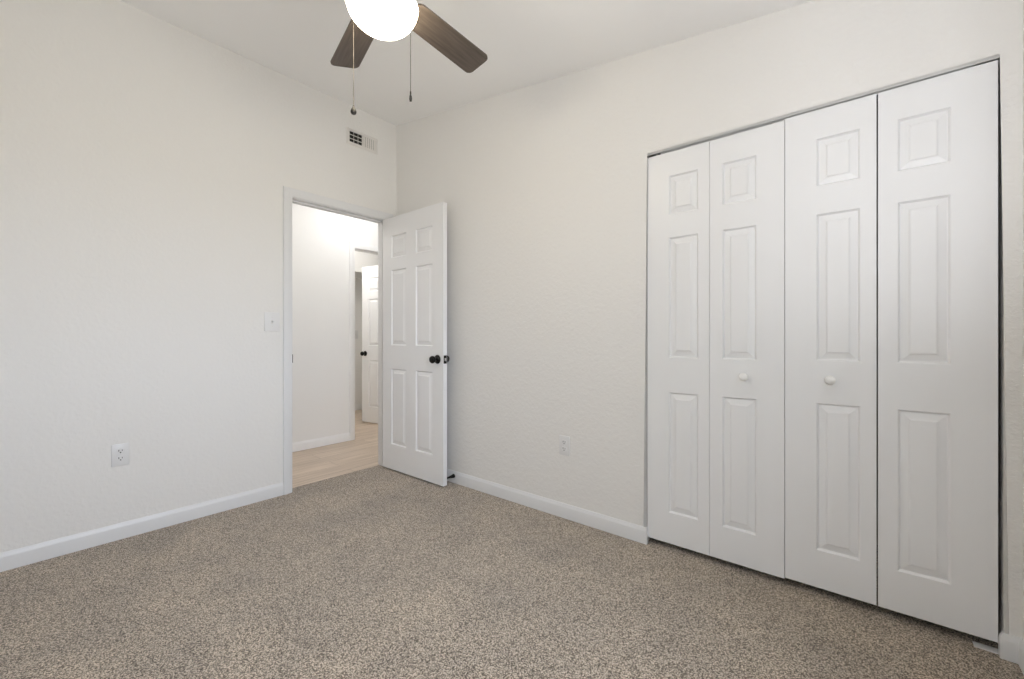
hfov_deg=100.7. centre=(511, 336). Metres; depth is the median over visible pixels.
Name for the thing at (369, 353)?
door
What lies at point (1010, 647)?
baseboard
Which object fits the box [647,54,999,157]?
door track
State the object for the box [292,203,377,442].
wall
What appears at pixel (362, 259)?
wall
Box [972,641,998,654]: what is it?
pivot bracket
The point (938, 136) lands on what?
bifold door
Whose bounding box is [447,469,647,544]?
baseboard
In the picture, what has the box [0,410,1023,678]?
floor
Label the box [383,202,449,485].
door
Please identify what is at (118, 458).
receptacle
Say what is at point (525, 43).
ceiling
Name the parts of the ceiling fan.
blade, pull chain, globe, pull chain, blade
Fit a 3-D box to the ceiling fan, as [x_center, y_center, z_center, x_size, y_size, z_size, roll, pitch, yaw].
[-0.456,-1.174,1.567,1.046,0.757,1.015,0,0,40]
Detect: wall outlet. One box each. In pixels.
[111,443,128,466]
[559,435,569,455]
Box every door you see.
[360,265,377,423]
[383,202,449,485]
[647,121,784,577]
[785,60,997,642]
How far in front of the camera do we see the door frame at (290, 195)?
2.90 m
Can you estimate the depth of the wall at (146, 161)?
2.30 m
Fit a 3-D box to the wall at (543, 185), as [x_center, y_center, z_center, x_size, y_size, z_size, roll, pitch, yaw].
[0.427,-0.330,2.480,3.537,2.890,0.115,0,0,40]
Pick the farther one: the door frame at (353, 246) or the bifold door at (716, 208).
the door frame at (353, 246)
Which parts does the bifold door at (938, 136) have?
knob, door, door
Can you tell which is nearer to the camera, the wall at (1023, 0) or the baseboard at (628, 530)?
the wall at (1023, 0)
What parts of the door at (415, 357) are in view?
knob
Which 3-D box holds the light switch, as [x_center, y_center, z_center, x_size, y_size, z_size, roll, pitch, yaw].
[-1.585,-0.100,2.807,0.019,0.126,0.094,0,0,40]
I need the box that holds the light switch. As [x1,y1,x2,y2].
[264,312,279,330]
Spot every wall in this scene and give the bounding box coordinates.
[0,0,395,552]
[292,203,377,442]
[355,251,377,404]
[396,0,1022,637]
[1023,0,1023,639]
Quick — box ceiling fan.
[330,0,487,114]
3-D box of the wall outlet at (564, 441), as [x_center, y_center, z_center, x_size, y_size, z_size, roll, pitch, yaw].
[0.309,0.640,2.498,0.071,0.115,0.008,0,0,40]
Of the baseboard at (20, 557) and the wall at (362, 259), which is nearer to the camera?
the baseboard at (20, 557)
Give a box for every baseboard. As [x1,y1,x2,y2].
[0,482,283,571]
[292,433,349,451]
[355,404,361,409]
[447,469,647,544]
[998,631,1023,674]
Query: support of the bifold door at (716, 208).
hanging from the door track
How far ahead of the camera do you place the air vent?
3.31 m
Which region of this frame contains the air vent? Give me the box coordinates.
[346,127,377,154]
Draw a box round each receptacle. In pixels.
[116,448,124,453]
[116,456,124,461]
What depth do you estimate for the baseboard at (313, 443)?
4.12 m
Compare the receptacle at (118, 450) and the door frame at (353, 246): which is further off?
the door frame at (353, 246)
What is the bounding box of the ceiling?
[120,0,813,125]
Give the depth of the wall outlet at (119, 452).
2.23 m
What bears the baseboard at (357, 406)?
attached to the wall at (362, 259)
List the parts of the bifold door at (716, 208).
door, knob, door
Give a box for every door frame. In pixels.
[283,186,392,494]
[349,242,377,440]

